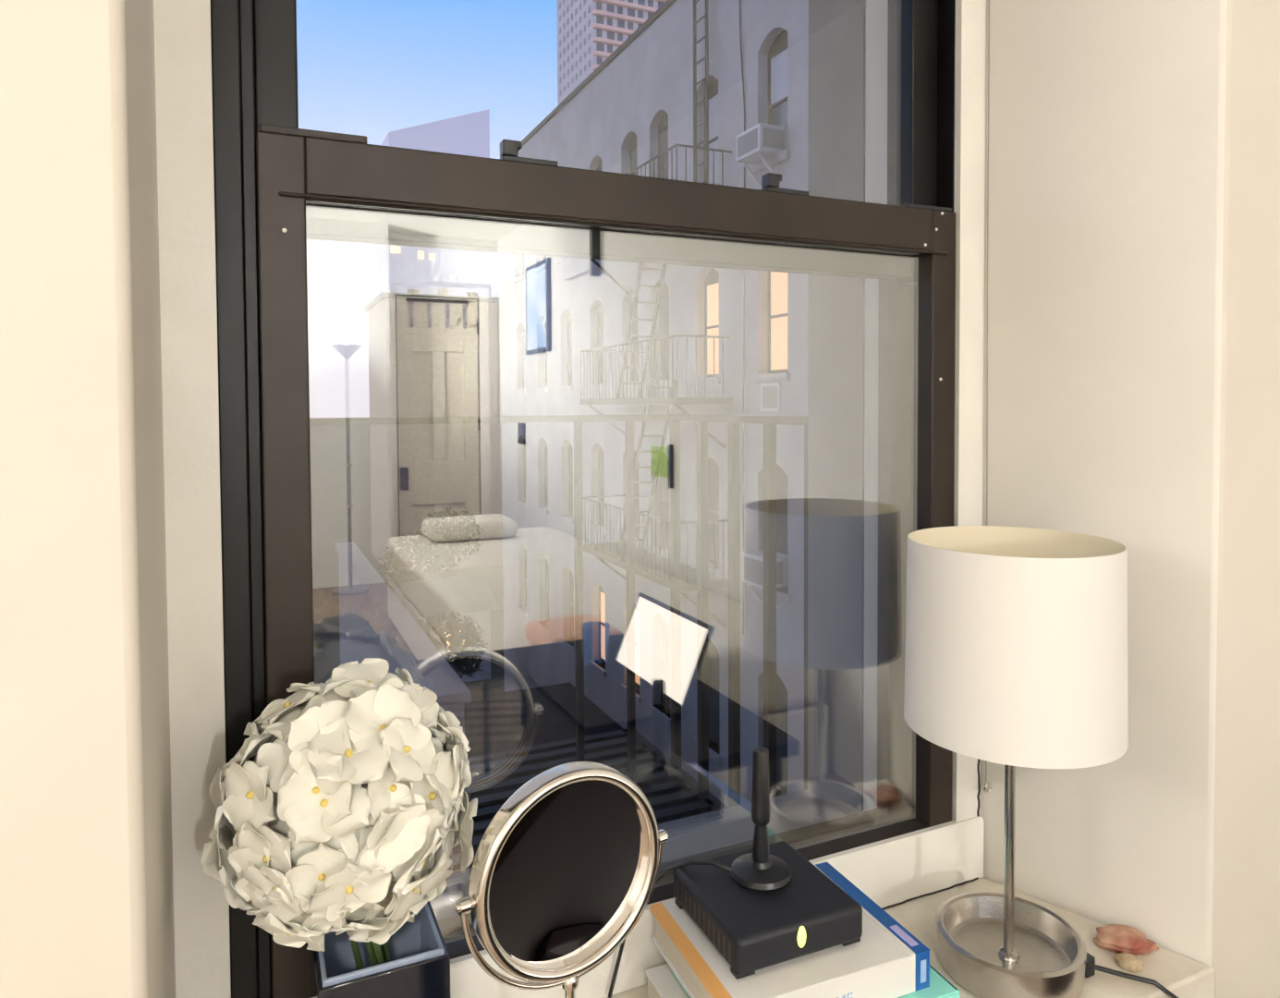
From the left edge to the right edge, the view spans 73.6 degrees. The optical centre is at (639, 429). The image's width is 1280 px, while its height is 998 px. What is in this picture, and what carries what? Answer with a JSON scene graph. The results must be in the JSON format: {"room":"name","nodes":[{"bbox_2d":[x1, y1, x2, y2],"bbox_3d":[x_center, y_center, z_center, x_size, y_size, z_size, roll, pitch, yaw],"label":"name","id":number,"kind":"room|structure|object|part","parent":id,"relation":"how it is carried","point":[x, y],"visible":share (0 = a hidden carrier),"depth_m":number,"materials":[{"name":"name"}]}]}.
{"room":"bedroom","nodes":[
{"label":"bedroom","id":0,"kind":"room"},
{"bbox_2d":[0,0,1279,997],"bbox_3d":[-0.388,-0.027,0.783,4.150,2.750,0.512,-1,2,-25],"label":"wall","id":1,"kind":"structure","parent":0,"point":[1134,262],"depth_m":1.01,"materials":[{"name":"paint"}]},
{"bbox_2d":[153,0,231,997],"bbox_3d":[-0.420,-0.215,0.794,0.045,1.715,0.055,-1,2,-25],"label":"trim","id":2,"kind":"structure","parent":1,"relation":"attached to","point":[182,28],"depth_m":0.78,"materials":[{"name":"white paint"}]},
{"bbox_2d":[210,0,955,997],"bbox_3d":[0.013,-0.223,1.043,0.949,1.720,0.144,-1,2,-25],"label":"window","id":3,"kind":"structure","parent":1,"relation":"in","point":[279,185],"depth_m":0.91,"materials":[{"name":"brown metal"}]},
{"bbox_3d":[0.012,-0.622,1.013,0.865,0.850,0.030,-1,2,-25],"label":"sash","id":4,"kind":"part","parent":3,"relation":"part of","materials":[{"name":"brown metal"}]},
{"bbox_2d":[450,816,983,997],"bbox_3d":[0.027,0.591,0.991,0.990,0.084,0.012,-1,2,-25],"label":"window sill","id":5,"kind":"structure","parent":3,"relation":"attached to","point":[896,870],"depth_m":1.11,"materials":[{"name":"white paint"}]},
{"bbox_2d":[951,0,986,821],"bbox_3d":[0.441,-0.232,1.190,0.044,1.715,0.055,-1,2,-25],"label":"trim","id":6,"kind":"structure","parent":3,"relation":"attached to","point":[970,15],"depth_m":1.17,"materials":[{"name":"white paint"}]},
{"bbox_2d":[976,758,980,816],"bbox_3d":[0.473,0.538,1.196,0.005,0.166,0.003,-1,2,-25],"label":"cord","id":7,"kind":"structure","parent":6,"relation":"attached to","point":[978,766],"depth_m":1.19,"materials":[{"name":"grey"}]},
{"bbox_2d":[983,0,991,793],"bbox_3d":[0.477,-0.282,1.163,0.016,1.574,0.008,-1,2,-25],"label":"pull cord","id":8,"kind":"object","parent":3,"relation":"hanging from","point":[986,784],"visible":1,"depth_m":1.17,"materials":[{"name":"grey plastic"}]},
{"bbox_3d":[0.475,-0.290,1.165,0.005,1.558,0.003,0,2,20],"label":"cord","id":9,"kind":"part","parent":8,"relation":"part of","materials":[{"name":"white fabric"}]},
{"bbox_2d":[429,0,865,920],"bbox_3d":[1.011,0.183,-2.195,28.000,17.500,7.400,-1,2,-25],"label":"building","id":10,"kind":"structure","parent":0,"point":[836,28],"depth_m":1.47,"materials":[{"name":"concrete"}]},
{"bbox_2d":[309,414,807,870],"bbox_3d":[-0.915,0.480,1.433,2.515,0.981,1.177,-1,2,-25],"label":"fire escape","id":11,"kind":"object","parent":10,"relation":"attached to","point":[695,798],"visible":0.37,"depth_m":2.08,"materials":[{"name":"black paint"}]},
{"bbox_3d":[-0.873,0.001,1.322,2.515,0.016,0.890,-1,2,-25],"label":"rail","id":12,"kind":"part","parent":11,"relation":"part of","materials":[{"name":"grey metal"}]},
{"bbox_3d":[-0.929,0.940,1.477,2.510,0.060,1.110,-1,2,-25],"label":"frame","id":13,"kind":"part","parent":11,"relation":"part of","materials":[{"name":"black paint"}]},
{"bbox_3d":[0.016,1.008,1.032,0.992,0.660,0.450,-1,2,-25],"label":"wall","id":14,"kind":"structure","parent":0,"visible":0},
{"bbox_2d":[604,877,1214,997],"bbox_3d":[0.124,0.659,0.897,1.088,0.045,0.268,-1,2,-25],"label":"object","id":15,"kind":"structure","parent":14,"relation":"on","point":[1184,977],"depth_m":1.01,"materials":[{"name":"paint"}]},
{"bbox_2d":[309,901,450,997],"bbox_3d":[-0.239,0.550,0.783,0.110,0.184,0.109,-1,2,-25],"label":"vase","id":16,"kind":"object","parent":15,"relation":"on","point":[419,965],"visible":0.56,"depth_m":0.75,"materials":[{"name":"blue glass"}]},
{"bbox_2d":[201,658,477,970],"bbox_3d":[-0.256,0.424,0.767,0.215,0.414,0.222,1,2,27],"label":"hydrangea","id":17,"kind":"object","parent":16,"relation":"in","point":[350,809],"visible":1,"depth_m":0.70,"materials":[{"name":"white plant"}]},
{"bbox_3d":[-0.248,0.511,0.783,0.057,0.240,0.051,-1,2,-9],"label":"stem","id":18,"kind":"part","parent":17,"relation":"part of","materials":[{"name":"green plant"}]},
{"bbox_2d":[454,761,668,997],"bbox_3d":[-0.061,0.468,0.750,0.172,0.348,0.129,0,2,2],"label":"makeup mirror","id":19,"kind":"object","parent":15,"relation":"on","point":[567,867],"visible":1,"depth_m":0.75,"materials":[{"name":"silver metal"}]},
{"bbox_3d":[-0.142,0.386,0.694,0.016,0.012,0.012,-1,2,-34],"label":"pivot knob","id":20,"kind":"part","parent":19,"relation":"part of","materials":[{"name":"silver metal"}]},
{"bbox_3d":[-0.061,0.554,0.752,0.016,0.153,0.016,-1,2,-34],"label":"stem","id":21,"kind":"part","parent":19,"relation":"part of","materials":[{"name":"silver metal"}]},
{"bbox_3d":[0.018,0.382,0.801,0.016,0.012,0.012,-1,2,-34],"label":"pivot knob","id":22,"kind":"part","parent":19,"relation":"part of","materials":[{"name":"silver metal"}]},
{"bbox_2d":[644,963,688,997],"bbox_3d":[0.168,0.617,0.907,0.270,0.037,0.200,-1,2,-23],"label":"book","id":23,"kind":"object","parent":15,"relation":"on","point":[662,982],"visible":0.14,"depth_m":0.93,"materials":[{"name":"white paper"}]},
{"bbox_2d":[670,964,960,997],"bbox_3d":[0.178,0.580,0.901,0.236,0.036,0.187,-1,2,-22],"label":"book","id":24,"kind":"object","parent":23,"relation":"on","point":[940,987],"visible":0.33,"depth_m":0.86,"materials":[{"name":"teal paper"}]},
{"bbox_2d":[650,861,929,997],"bbox_3d":[0.152,0.542,0.900,0.230,0.040,0.179,-1,2,-22],"label":"book","id":25,"kind":"object","parent":24,"relation":"on","point":[888,961],"visible":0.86,"depth_m":0.85,"materials":[{"name":"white paper"}]},
{"bbox_2d":[673,841,862,979],"bbox_3d":[0.132,0.501,0.904,0.147,0.040,0.147,-1,2,-23],"label":"router","id":26,"kind":"object","parent":25,"relation":"on","point":[753,931],"visible":0.94,"depth_m":0.86,"materials":[{"name":"black plastic"}]},
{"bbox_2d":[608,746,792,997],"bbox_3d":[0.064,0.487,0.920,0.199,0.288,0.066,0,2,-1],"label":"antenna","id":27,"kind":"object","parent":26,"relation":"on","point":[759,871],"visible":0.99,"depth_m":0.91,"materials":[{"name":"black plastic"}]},
{"bbox_2d":[797,926,805,947],"bbox_3d":[0.159,0.497,0.836,0.011,0.022,0.002,-1,2,-23],"label":"indicator light","id":28,"kind":"object","parent":26,"relation":"on","point":[801,935],"depth_m":0.84,"materials":[{"name":"yellow plastic"}]},
{"bbox_3d":[0.183,0.545,0.818,0.199,0.037,0.001,-1,2,-22],"label":"panel","id":29,"kind":"part","parent":25,"relation":"part of","materials":[{"name":"white paper"}]},
{"bbox_3d":[0.273,0.522,0.883,0.009,0.001,0.035,-1,2,-22],"label":"panel","id":30,"kind":"part","parent":25,"relation":"part of","materials":[{"name":"purple"}]},
{"bbox_3d":[0.284,0.543,0.858,0.007,0.022,0.001,-1,2,-22],"label":"spine panel","id":31,"kind":"part","parent":25,"relation":"part of","materials":[{"name":"blue paper"}]},
{"bbox_3d":[0.221,0.583,0.820,0.215,0.032,0.002,-1,2,-22],"label":"panel","id":32,"kind":"part","parent":24,"relation":"part of","materials":[{"name":"teal paper"}]},
{"bbox_2d":[882,877,978,909],"bbox_3d":[0.356,0.626,1.136,0.252,0.004,0.002,-1,2,-25],"label":"cable","id":33,"kind":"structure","parent":15,"relation":"on","point":[977,878],"depth_m":1.15,"materials":[{"name":"grey"}]},
{"bbox_2d":[903,525,1178,997],"bbox_3d":[0.444,0.722,1.009,0.259,1.190,0.240,-1,2,-25],"label":"table lamp","id":34,"kind":"object","parent":15,"relation":"on","point":[1016,652],"visible":1,"depth_m":0.91,"materials":[{"name":"white fabric"}]},
{"bbox_3d":[0.431,0.431,0.997,0.022,0.369,0.022,-1,2,-25],"label":"stem","id":35,"kind":"part","parent":34,"relation":"part of","materials":[{"name":"silver metal"}]},
{"bbox_3d":[0.432,0.609,1.002,0.162,0.046,0.162,-1,2,-25],"label":"dish","id":36,"kind":"part","parent":34,"relation":"part of","materials":[{"name":"silver metal"}]},
{"bbox_3d":[0.430,0.236,0.991,0.237,0.216,0.237,-1,2,-25],"label":"lamp shade","id":37,"kind":"part","parent":34,"relation":"part of","materials":[{"name":"white fabric"}]},
{"bbox_3d":[0.562,0.967,0.980,0.100,0.700,0.039,1,2,39],"label":"power cord","id":38,"kind":"part","parent":34,"relation":"part of","materials":[{"name":"black plastic"}]},
{"bbox_2d":[1093,924,1159,954],"bbox_3d":[0.590,0.619,1.040,0.072,0.021,0.046,0,2,7],"label":"stone","id":39,"kind":"object","parent":15,"relation":"on","point":[1115,938],"visible":1,"depth_m":1.03,"materials":[{"name":"pink stone"}]},
{"bbox_2d":[1113,952,1143,972],"bbox_3d":[0.575,0.625,1.007,0.030,0.012,0.030,0,2,15],"label":"stone","id":40,"kind":"object","parent":15,"relation":"on","point":[1130,962],"visible":1,"depth_m":1.00,"materials":[{"name":"beige stone"}]},
{"label":"outside","id":41,"kind":"structure","parent":0,"visible":0},
{"bbox_2d":[309,425,504,696],"bbox_3d":[-56.951,3.226,196.171,180.000,0.300,398.000,-1,2,-25],"label":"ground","id":42,"kind":"structure","parent":41,"point":[340,455],"depth_m":58.33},
{"bbox_2d":[334,541,471,871],"bbox_3d":[-4.688,5.666,15.491,0.440,5.500,12.100,-1,2,-25],"label":"wall","id":43,"kind":"structure","parent":42,"relation":"on","point":[373,623],"depth_m":14.21,"materials":[{"name":"paint"}]},
{"bbox_2d":[377,531,460,592],"bbox_3d":[-8.678,5.936,33.457,3.220,3.902,3.101,-1,2,-25],"label":"tree","id":44,"kind":"object","parent":42,"relation":"on","point":[437,566],"visible":0.8,"depth_m":33.12,"materials":[{"name":"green plant"}]},
{"bbox_2d":[364,288,502,572],"bbox_3d":[-11.016,-0.179,49.295,8.300,15.150,7.400,-1,2,-25],"label":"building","id":45,"kind":"structure","parent":42,"relation":"on","point":[439,355],"depth_m":45.80,"materials":[{"name":"beige brick"}]},
{"bbox_2d":[407,289,418,293],"bbox_3d":[-12.146,-7.318,45.819,0.533,0.350,0.560,-1,2,-25],"label":"chimney pot","id":46,"kind":"object","parent":45,"relation":"on","point":[411,291],"depth_m":45.58,"materials":[{"name":"grey ceramic"}]},
{"bbox_2d":[438,288,448,295],"bbox_3d":[-10.693,-7.422,46.484,0.533,0.500,0.560,-1,2,-25],"label":"chimney pot","id":47,"kind":"object","parent":45,"relation":"on","point":[441,291],"depth_m":46.26,"materials":[{"name":"grey ceramic"}]},
{"bbox_2d":[467,292,477,296],"bbox_3d":[-9.238,-7.375,47.153,0.533,0.350,0.560,-1,2,-25],"label":"chimney pot","id":48,"kind":"object","parent":45,"relation":"on","point":[469,294],"depth_m":46.93,"materials":[{"name":"grey ceramic"}]},
{"bbox_2d":[377,109,491,297],"bbox_3d":[-75.254,-57.188,311.419,35.000,113.500,30.200,-1,2,-25],"label":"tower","id":49,"kind":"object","parent":42,"relation":"on","point":[401,269],"visible":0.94,"depth_m":297.97,"materials":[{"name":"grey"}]},
{"bbox_2d":[393,574,498,682],"bbox_3d":[-6.536,6.474,28.425,2.800,3.100,3.600,-1,2,-25],"label":"garden shed","id":50,"kind":"object","parent":42,"relation":"on","point":[471,595],"visible":0.38,"depth_m":27.50,"materials":[{"name":"concrete"}]},
{"bbox_2d":[417,506,484,577],"bbox_3d":[-8.609,5.600,38.925,3.058,4.231,3.088,-1,2,-25],"label":"tree","id":51,"kind":"object","parent":42,"relation":"on","point":[448,535],"visible":0.77,"depth_m":38.60,"materials":[{"name":"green plant"}]},
{"bbox_2d":[416,609,488,679],"bbox_3d":[-5.126,6.468,22.405,2.374,3.489,2.306,-1,2,-25],"label":"tree","id":52,"kind":"object","parent":42,"relation":"on","point":[434,631],"visible":0.56,"depth_m":22.16,"materials":[{"name":"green plant"}]},
{"bbox_2d":[463,682,693,868],"bbox_3d":[-1.658,7.132,14.503,4.130,2.600,8.600,-1,2,-25],"label":"extension","id":53,"kind":"object","parent":42,"relation":"on","point":[521,718],"visible":0.16,"depth_m":16.93,"materials":[{"name":"concrete"}]},
{"bbox_2d":[556,0,667,105],"bbox_3d":[0.161,-66.375,208.803,34.200,137.450,25.100,-1,2,-25],"label":"skyscraper","id":54,"kind":"structure","parent":42,"relation":"on","point":[589,31],"depth_m":194.89,"materials":[{"name":"pale pink painted concrete"},{"name":"window glass"}]},
{"bbox_2d":[499,0,808,806],"bbox_3d":[2.352,0.499,18.803,7.060,15.550,14.790,-1,2,-25],"label":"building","id":55,"kind":"structure","parent":42,"relation":"on","point":[637,104],"depth_m":14.96,"materials":[{"name":"paint"}]},
{"bbox_3d":[-2.934,-1.835,22.357,0.020,1.410,0.620,-1,2,-25],"label":"pane","id":56,"kind":"part","parent":55,"relation":"part of","materials":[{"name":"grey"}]},
{"bbox_3d":[-2.918,1.094,22.448,0.020,1.410,0.620,-1,2,-25],"label":"pane","id":57,"kind":"part","parent":55,"relation":"part of","materials":[{"name":"grey glass"}]},
{"bbox_3d":[-2.903,3.962,22.537,0.020,1.410,0.620,-1,2,-25],"label":"pane","id":58,"kind":"part","parent":55,"relation":"part of","materials":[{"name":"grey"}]},
{"bbox_3d":[-2.203,-1.789,20.767,0.020,1.410,0.620,-1,2,-25],"label":"pane","id":59,"kind":"part","parent":55,"relation":"part of","materials":[{"name":"grey glass"}]},
{"bbox_3d":[-2.188,1.139,20.858,0.020,1.410,0.620,-1,2,-25],"label":"pane","id":60,"kind":"part","parent":55,"relation":"part of","materials":[{"name":"grey glass"}]},
{"bbox_3d":[-2.173,4.008,20.947,0.020,1.410,0.620,-1,2,-25],"label":"pane","id":61,"kind":"part","parent":55,"relation":"part of","materials":[{"name":"grey glass"}]},
{"bbox_3d":[-1.473,-1.744,19.177,0.020,1.410,0.620,-1,2,-25],"label":"pane","id":62,"kind":"part","parent":55,"relation":"part of","materials":[{"name":"grey glass"}]},
{"bbox_3d":[-1.458,1.185,19.268,0.020,1.410,0.620,-1,2,-25],"label":"pane","id":63,"kind":"part","parent":55,"relation":"part of","materials":[{"name":"grey glass"}]},
{"bbox_3d":[-1.442,4.053,19.357,0.020,1.410,0.620,-1,2,-25],"label":"pane","id":64,"kind":"part","parent":55,"relation":"part of","materials":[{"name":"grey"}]},
{"bbox_3d":[-0.713,-1.696,17.524,0.020,1.410,0.620,-1,2,-25],"label":"pane","id":65,"kind":"part","parent":55,"relation":"part of","materials":[{"name":"grey glass"}]},
{"bbox_3d":[-0.698,1.232,17.615,0.020,1.410,0.620,-1,2,-25],"label":"pane","id":66,"kind":"part","parent":55,"relation":"part of","materials":[{"name":"grey glass"}]},
{"bbox_3d":[-0.683,4.101,17.704,0.020,1.410,0.620,-1,2,-25],"label":"pane","id":67,"kind":"part","parent":55,"relation":"part of","materials":[{"name":"beige"}]},
{"bbox_3d":[-0.027,-4.551,15.908,0.020,1.410,0.620,-1,2,-25],"label":"pane","id":68,"kind":"part","parent":55,"relation":"part of","materials":[{"name":"grey glass"}]},
{"bbox_3d":[-0.012,-1.653,15.998,0.020,1.410,0.620,-1,2,-25],"label":"pane","id":69,"kind":"part","parent":55,"relation":"part of","materials":[{"name":"grey glass"}]},
{"bbox_3d":[0.003,1.276,16.089,0.020,1.410,0.620,-1,2,-25],"label":"pane","id":70,"kind":"part","parent":55,"relation":"part of","materials":[{"name":"grey"}]},
{"bbox_3d":[0.018,4.144,16.178,0.020,1.410,0.620,-1,2,-25],"label":"pane","id":71,"kind":"part","parent":55,"relation":"part of","materials":[{"name":"beige"}]},
{"bbox_2d":[580,0,732,627],"bbox_3d":[0.126,-2.387,14.125,0.933,10.667,3.920,-1,2,-25],"label":"fire escape","id":72,"kind":"object","parent":55,"relation":"attached to","point":[654,567],"visible":0.66,"depth_m":13.38,"materials":[{"name":"grey metal"}]},
{"bbox_3d":[0.142,1.730,14.250,0.918,0.896,3.916,-1,2,-25],"label":"railing","id":73,"kind":"part","parent":72,"relation":"part of","materials":[{"name":"grey metal"}]},
{"bbox_3d":[0.128,-0.969,14.166,0.918,0.896,3.916,-1,2,-25],"label":"railing","id":74,"kind":"part","parent":72,"relation":"part of","materials":[{"name":"grey metal"}]},
{"bbox_3d":[0.114,-3.668,14.082,0.918,0.896,3.916,-1,2,-25],"label":"railing","id":75,"kind":"part","parent":72,"relation":"part of","materials":[{"name":"grey metal"}]},
{"bbox_3d":[0.494,-4.519,14.772,0.020,1.410,0.620,-1,2,-25],"label":"pane","id":76,"kind":"part","parent":55,"relation":"part of","materials":[{"name":"grey glass"}]},
{"bbox_3d":[0.510,-1.620,14.863,0.020,1.410,0.620,-1,2,-25],"label":"pane","id":77,"kind":"part","parent":55,"relation":"part of","materials":[{"name":"grey"}]},
{"bbox_3d":[0.525,1.308,14.954,0.020,1.410,0.620,-1,2,-25],"label":"pane","id":78,"kind":"part","parent":55,"relation":"part of","materials":[{"name":"grey"}]},
{"bbox_3d":[0.540,4.177,15.043,0.020,1.410,0.620,-1,2,-25],"label":"pane","id":79,"kind":"part","parent":55,"relation":"part of","materials":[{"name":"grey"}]},
{"bbox_3d":[1.211,-1.576,13.336,0.020,1.410,0.620,-1,2,-25],"label":"pane","id":80,"kind":"part","parent":55,"relation":"part of","materials":[{"name":"beige"}]},
{"bbox_3d":[1.226,1.352,13.428,0.020,1.410,0.620,-1,2,-25],"label":"pane","id":81,"kind":"part","parent":55,"relation":"part of","materials":[{"name":"grey glass"}]},
{"bbox_3d":[1.196,-4.475,13.246,0.020,1.410,0.620,-1,2,-25],"label":"pane","id":82,"kind":"part","parent":55,"relation":"part of","materials":[{"name":"white glass"}]},
{"bbox_3d":[1.241,4.221,13.517,0.020,1.410,0.620,-1,2,-25],"label":"pane","id":83,"kind":"part","parent":55,"relation":"part of","materials":[{"name":"grey"}]},
{"bbox_2d":[736,122,787,187],"bbox_3d":[1.683,-3.672,11.541,0.546,0.694,0.606,-1,2,-25],"label":"air conditioner","id":84,"kind":"object","parent":55,"relation":"attached to","point":[760,142],"visible":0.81,"depth_m":11.30,"materials":[{"name":"white metal"}]},
{"bbox_2d":[737,127,757,157],"bbox_3d":[1.435,-3.834,11.426,0.006,0.260,0.500,-1,2,-25],"label":"grille","id":85,"kind":"object","parent":84,"relation":"attached to","point":[748,140],"depth_m":11.41,"materials":[{"name":"grey metal"}]},
{"bbox_3d":[1.683,-3.839,11.540,0.540,0.360,0.600,-1,2,-25],"label":"casing","id":86,"kind":"part","parent":84,"relation":"part of","materials":[{"name":"white metal"}]},
{"bbox_2d":[763,127,784,148],"bbox_3d":[1.760,-3.830,11.242,0.330,0.240,0.006,-1,2,-25],"label":"vent","id":87,"kind":"object","parent":84,"relation":"attached to","point":[774,138],"depth_m":11.24,"materials":[{"name":"grey metal"}]},
{"bbox_2d":[742,549,787,609],"bbox_3d":[1.739,2.066,11.698,0.456,0.734,0.566,-1,2,-25],"label":"air conditioner","id":88,"kind":"object","parent":55,"relation":"attached to","point":[752,562],"visible":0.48,"depth_m":11.53,"materials":[{"name":"white metal"}]},
{"bbox_2d":[743,556,762,585],"bbox_3d":[1.532,1.913,11.602,0.006,0.320,0.460,-1,2,-25],"label":"grille","id":89,"kind":"object","parent":88,"relation":"attached to","point":[752,565],"depth_m":11.58,"materials":[{"name":"grey metal"}]},
{"bbox_3d":[1.739,1.909,11.698,0.450,0.420,0.560,-1,2,-25],"label":"casing","id":90,"kind":"part","parent":88,"relation":"part of","materials":[{"name":"white metal"}]},
{"bbox_2d":[776,560,782,584],"bbox_3d":[1.807,1.917,11.418,0.240,0.300,0.006,-1,2,-25],"label":"vent","id":91,"kind":"object","parent":88,"relation":"attached to","point":[779,564],"depth_m":11.44,"materials":[{"name":"grey metal"}]},
{"bbox_2d":[760,382,780,412],"bbox_3d":[1.857,-0.443,11.681,0.206,0.400,0.466,-1,2,-25],"label":"air conditioner","id":92,"kind":"object","parent":55,"relation":"attached to","point":[770,392],"visible":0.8,"depth_m":11.62,"materials":[{"name":"white metal"}]},
{"bbox_2d":[762,386,777,408],"bbox_3d":[1.765,-0.441,11.642,0.006,0.300,0.360,-1,2,-25],"label":"grille","id":93,"kind":"object","parent":92,"relation":"attached to","point":[769,393],"depth_m":11.63,"materials":[{"name":"grey metal"}]},
{"bbox_3d":[1.970,-1.529,11.683,0.020,1.410,0.620,-1,2,-25],"label":"pane","id":94,"kind":"part","parent":55,"relation":"part of","materials":[{"name":"beige"}]},
{"bbox_3d":[1.957,-4.093,11.604,0.020,0.740,0.620,-1,2,-25],"label":"pane","id":95,"kind":"part","parent":55,"relation":"part of","materials":[{"name":"grey glass"}]},
{"bbox_2d":[770,48,787,105],"bbox_3d":[1.953,-4.797,11.582,0.020,0.670,0.620,-1,2,-25],"label":"blind","id":96,"kind":"object","parent":55,"relation":"hanging from","point":[778,58],"depth_m":11.67,"materials":[{"name":"white"}]},
{"bbox_3d":[2.001,4.268,11.863,0.020,1.410,0.620,-1,2,-25],"label":"pane","id":97,"kind":"part","parent":55,"relation":"part of","materials":[{"name":"grey glass"}]},
{"bbox_3d":[1.986,1.400,11.774,0.020,1.410,0.620,-1,2,-25],"label":"pane","id":98,"kind":"part","parent":55,"relation":"part of","materials":[{"name":"grey glass"}]}
]}

